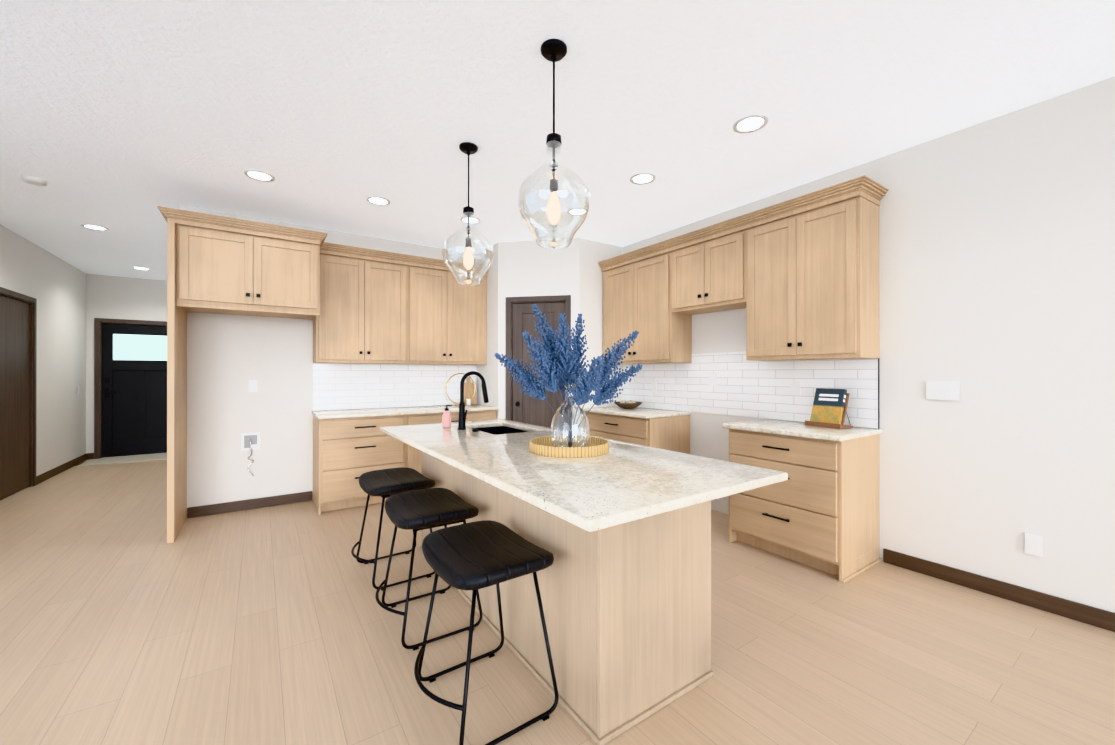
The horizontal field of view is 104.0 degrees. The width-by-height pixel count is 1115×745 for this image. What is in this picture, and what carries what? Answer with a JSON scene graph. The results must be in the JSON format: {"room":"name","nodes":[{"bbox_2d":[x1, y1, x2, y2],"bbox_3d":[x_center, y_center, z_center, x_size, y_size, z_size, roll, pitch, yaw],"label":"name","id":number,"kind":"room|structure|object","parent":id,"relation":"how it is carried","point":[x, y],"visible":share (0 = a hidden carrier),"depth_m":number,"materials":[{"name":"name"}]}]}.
{"room":"kitchen","nodes":[
{"label":"kitchen","id":0,"kind":"room"},
{"bbox_2d":[0,224,87,475],"bbox_3d":[-5.745,-0.093,4.434,0.120,2.830,5.180,0,0,-34],"label":"wall","id":1,"kind":"structure","parent":0,"point":[60,289],"depth_m":5.63,"materials":[{"name":"white paint"}]},
{"bbox_2d":[0,287,36,499],"bbox_3d":[-5.889,0.228,4.662,0.136,2.187,0.996,0,0,-34],"label":"hall door","id":2,"kind":"structure","parent":1,"relation":"in","point":[18,338],"depth_m":4.78,"materials":[{"name":"brown wood"}]},
{"bbox_2d":[36,453,91,484],"bbox_3d":[-6.638,1.276,5.871,0.030,0.094,1.835,0,0,-34],"label":"baseboard","id":3,"kind":"structure","parent":1,"relation":"attached to","point":[40,478],"depth_m":5.78,"materials":[{"name":"brown wood"}]},
{"bbox_2d":[88,274,155,452],"bbox_3d":[-4.864,-0.087,8.268,5.900,2.830,0.120,0,0,-34],"label":"wall","id":4,"kind":"structure","parent":0,"point":[109,297],"depth_m":6.78,"materials":[{"name":"white paint"}]},
{"bbox_2d":[94,318,166,458],"bbox_3d":[-6.685,0.245,6.997,1.040,2.159,0.162,0,0,-34],"label":"front door","id":5,"kind":"structure","parent":4,"relation":"in","point":[130,387],"depth_m":6.91,"materials":[{"name":"black paint"}]},
{"bbox_2d":[156,205,519,507],"bbox_3d":[-3.156,-0.090,6.282,3.120,2.830,5.049,0,0,-34],"label":"wall","id":6,"kind":"structure","parent":0,"point":[225,352],"depth_m":4.37,"materials":[{"name":"white paint"}]},
{"bbox_2d":[187,491,311,517],"bbox_3d":[-2.946,1.274,4.226,0.990,0.094,0.014,0,0,-34],"label":"baseboard","id":7,"kind":"structure","parent":6,"relation":"attached to","point":[212,509],"depth_m":4.19,"materials":[{"name":"brown wood"}]},
{"bbox_2d":[313,363,476,410],"bbox_3d":[-1.782,0.150,5.027,1.821,0.493,0.008,0,0,-34],"label":"backsplash","id":8,"kind":"structure","parent":6,"relation":"attached to","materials":[{"name":"tile"}]},
{"bbox_2d":[77,374,1042,556],"bbox_3d":[-2.130,0.519,4.371,5.760,1.011,8.670,0,0,-34],"label":"outlets","id":9,"kind":"object","parent":6,"relation":"attached to","point":[944,390],"depth_m":2.83,"materials":[{"name":"white plastic"}]},
{"bbox_2d":[520,260,559,301],"bbox_3d":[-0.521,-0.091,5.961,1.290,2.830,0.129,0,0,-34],"label":"wall","id":10,"kind":"structure","parent":0,"point":[535,279],"depth_m":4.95,"materials":[{"name":"white paint"}]},
{"bbox_2d":[0,453,1114,744],"bbox_3d":[-1.087,1.345,2.842,6.020,0.050,13.340,0,0,-34],"label":"floor","id":11,"kind":"structure","parent":0,"point":[122,621],"depth_m":2.08,"materials":[{"name":"brown wood"}]},
{"bbox_2d":[76,453,166,466],"bbox_3d":[-6.450,1.319,6.651,1.100,0.012,0.600,0,0,-34],"label":"door mat","id":12,"kind":"object","parent":11,"relation":"on","point":[118,460],"visible":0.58,"depth_m":6.57,"materials":[{"name":"beige fabric"}]},
{"bbox_2d":[157,206,498,543],"bbox_3d":[-2.040,0.026,4.428,2.921,2.589,0.703,0,0,-34],"label":"kitchen cabinets","id":13,"kind":"object","parent":11,"relation":"on","point":[357,305],"visible":0.75,"depth_m":4.22,"materials":[{"name":"brown wood"}]},
{"bbox_2d":[446,373,476,404],"bbox_3d":[-1.169,0.202,5.321,0.401,0.391,0.175,0,0,-34],"label":"board","id":14,"kind":"object","parent":13,"relation":"on","point":[469,393],"visible":0.88,"depth_m":5.41,"materials":[{"name":"beige wood"}]},
{"bbox_2d":[351,467,434,590],"bbox_3d":[-1.101,1.003,2.893,0.485,0.632,0.539,0,0,-34],"label":"stool","id":15,"kind":"object","parent":11,"relation":"on","point":[384,483],"visible":0.92,"depth_m":2.79,"materials":[{"name":"leather"}]},
{"bbox_2d":[375,488,481,650],"bbox_3d":[-0.710,1.002,2.325,0.483,0.632,0.537,0,0,-34],"label":"stool","id":16,"kind":"object","parent":11,"relation":"on","point":[415,511],"visible":0.88,"depth_m":2.23,"materials":[{"name":"leather"}]},
{"bbox_2d":[414,520,558,744],"bbox_3d":[-0.318,1.002,1.744,0.483,0.632,0.537,0,0,-34],"label":"stool","id":17,"kind":"object","parent":11,"relation":"on","point":[475,556],"visible":1,"depth_m":1.68,"materials":[{"name":"leather"}]},
{"bbox_2d":[419,451,712,744],"bbox_3d":[-0.178,0.873,2.573,0.642,0.890,2.094,0,0,-34],"label":"kitchen island","id":18,"kind":"object","parent":11,"relation":"on","point":[620,531],"depth_m":1.73,"materials":[{"name":"brown wood"}]},
{"bbox_2d":[380,419,787,534],"bbox_3d":[-0.189,0.410,2.433,1.000,0.032,2.430,0,0,-34],"label":"island countertop","id":19,"kind":"structure","parent":18,"relation":"on","point":[629,483],"depth_m":1.69,"materials":[{"name":"white stone"}]},
{"bbox_2d":[442,405,451,427],"bbox_3d":[-0.796,0.313,3.139,0.067,0.162,0.061,0,0,-34],"label":"soap dispenser","id":20,"kind":"object","parent":19,"relation":"on","point":[446,419],"visible":1,"depth_m":3.11,"materials":[{"name":"pink"}]},
{"bbox_2d":[456,371,488,430],"bbox_3d":[-0.551,0.193,3.013,0.229,0.404,0.201,0,0,-34],"label":"faucet","id":21,"kind":"object","parent":19,"relation":"on","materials":[{"name":"black metal"}]},
{"bbox_2d":[480,423,523,434],"bbox_3d":[-0.416,0.537,3.119,0.384,0.244,0.624,0,0,-34],"label":"sink","id":22,"kind":"object","parent":19,"relation":"in","point":[499,428],"depth_m":3.42,"materials":[{"name":"black metal"}]},
{"bbox_2d":[495,304,641,457],"bbox_3d":[0.105,0.031,2.140,0.694,0.723,0.700,0,0,-34],"label":"centerpiece","id":23,"kind":"object","parent":19,"relation":"on","point":[559,364],"visible":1,"depth_m":2.08,"materials":[{"name":"plant"}]},
{"bbox_2d":[583,175,888,582],"bbox_3d":[1.271,0.026,3.940,0.642,2.589,2.683,0,0,-34],"label":"kitchen cabinets","id":24,"kind":"object","parent":11,"relation":"on","point":[797,278],"visible":0.85,"depth_m":3.18,"materials":[{"name":"brown wood"}]},
{"bbox_2d":[614,400,641,408],"bbox_3d":[0.780,0.350,4.808,0.310,0.093,0.310,0,0,-34],"label":"decorative bowl","id":25,"kind":"object","parent":24,"relation":"on","point":[630,404],"visible":1,"depth_m":4.72,"materials":[{"name":"brown wood"}]},
{"bbox_2d":[805,388,852,428],"bbox_3d":[1.989,0.256,3.186,0.176,0.276,0.260,0,0,-26],"label":"cookbook","id":26,"kind":"object","parent":24,"relation":"on","point":[829,408],"visible":1,"depth_m":3.15,"materials":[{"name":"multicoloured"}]},
{"bbox_2d":[0,0,1114,280],"bbox_3d":[-1.087,-1.535,2.846,6.020,0.050,13.340,0,0,-34],"label":"ceiling","id":27,"kind":"structure","parent":0,"point":[120,120],"depth_m":2.43,"materials":[{"name":"white paint"}]},
{"bbox_2d":[22,176,47,185],"bbox_3d":[-4.083,-1.492,3.403,0.132,0.034,0.132,0,0,-34],"label":"smoke detector","id":28,"kind":"object","parent":27,"relation":"attached to","point":[32,180],"visible":1,"depth_m":3.38,"materials":[{"name":"white plastic"}]},
{"bbox_2d":[81,224,108,230],"bbox_3d":[-4.795,-1.504,4.516,0.195,0.007,0.195,0,0,11],"label":"recessed light","id":29,"kind":"object","parent":27,"relation":"in","point":[90,226],"depth_m":4.52,"materials":[{"name":"white plastic"}]},
{"bbox_2d":[132,267,150,269],"bbox_3d":[-6.007,-1.502,6.291,0.195,0.007,0.195,0,0,11],"label":"recessed light","id":30,"kind":"object","parent":27,"relation":"in","point":[140,268],"depth_m":6.29,"materials":[{"name":"white plastic"}]},
{"bbox_2d":[244,170,274,181],"bbox_3d":[-2.282,-1.506,3.337,0.195,0.007,0.195,0,0,11],"label":"recessed light","id":31,"kind":"object","parent":27,"relation":"in","point":[258,175],"depth_m":3.33,"materials":[{"name":"white plastic"}]},
{"bbox_2d":[366,196,389,205],"bbox_3d":[-1.572,-1.505,3.822,0.195,0.007,0.195,0,0,11],"label":"recessed light","id":32,"kind":"object","parent":27,"relation":"in","point":[376,200],"depth_m":3.81,"materials":[{"name":"white plastic"}]},
{"bbox_2d":[442,142,493,285],"bbox_3d":[-0.596,-1.052,2.914,0.344,0.914,0.344,0,0,-34],"label":"pendant light","id":33,"kind":"object","parent":27,"relation":"hanging from","point":[468,148],"visible":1,"depth_m":2.88,"materials":[{"name":"clear glass"}]},
{"bbox_2d":[460,216,479,223],"bbox_3d":[-0.862,-1.505,4.307,0.195,0.007,0.195,0,0,11],"label":"recessed light","id":34,"kind":"object","parent":27,"relation":"in","point":[476,220],"depth_m":4.30,"materials":[{"name":"white plastic"}]},
{"bbox_2d":[517,39,590,248],"bbox_3d":[-0.017,-1.054,2.032,0.344,0.914,0.344,0,0,-34],"label":"pendant light","id":35,"kind":"object","parent":27,"relation":"hanging from","point":[553,50],"visible":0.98,"depth_m":2.00,"materials":[{"name":"clear glass"}]},
{"bbox_2d":[567,208,581,215],"bbox_3d":[0.189,-1.505,4.081,0.195,0.007,0.195,0,0,11],"label":"recessed light","id":36,"kind":"object","parent":27,"relation":"in","point":[572,208],"depth_m":4.07,"materials":[{"name":"white plastic"}]},
{"bbox_2d":[630,173,655,184],"bbox_3d":[0.663,-1.506,3.387,0.195,0.007,0.195,0,0,11],"label":"recessed light","id":37,"kind":"object","parent":27,"relation":"in","point":[640,178],"depth_m":3.38,"materials":[{"name":"white plastic"}]},
{"bbox_2d":[733,114,767,132],"bbox_3d":[1.170,-1.507,2.644,0.195,0.007,0.195,0,0,11],"label":"recessed light","id":38,"kind":"object","parent":27,"relation":"in","point":[751,123],"depth_m":2.64,"materials":[{"name":"white plastic"}]},
{"bbox_2d":[560,239,571,412],"bbox_3d":[0.102,-0.092,4.978,0.109,2.830,0.044,0,0,-34],"label":"wall","id":39,"kind":"structure","parent":0,"point":[565,253],"depth_m":4.90,"materials":[{"name":"white paint"}]},
{"bbox_2d":[506,295,570,430],"bbox_3d":[-0.212,0.228,5.003,0.756,2.187,0.136,0,0,11],"label":"pantry door","id":40,"kind":"structure","parent":39,"relation":"in","point":[520,406],"depth_m":4.99,"materials":[{"name":"brown wood"}]},
{"bbox_2d":[572,76,1114,612],"bbox_3d":[2.576,-0.096,2.711,0.120,2.830,8.990,0,0,-34],"label":"wall","id":41,"kind":"structure","parent":0,"point":[998,268],"depth_m":2.58,"materials":[{"name":"white paint"}]},
{"bbox_2d":[622,351,878,428],"bbox_3d":[1.518,0.103,4.143,0.010,0.584,2.626,0,0,-34],"label":"backsplash","id":42,"kind":"structure","parent":41,"relation":"attached to","point":[744,387],"depth_m":3.83,"materials":[{"name":"tile"}]},
{"bbox_2d":[883,548,1114,631],"bbox_3d":[3.628,1.269,1.046,0.014,0.094,4.815,0,0,-34],"label":"baseboard","id":43,"kind":"structure","parent":41,"relation":"attached to","point":[1090,615],"depth_m":2.53,"materials":[{"name":"brown wood"}]}
]}

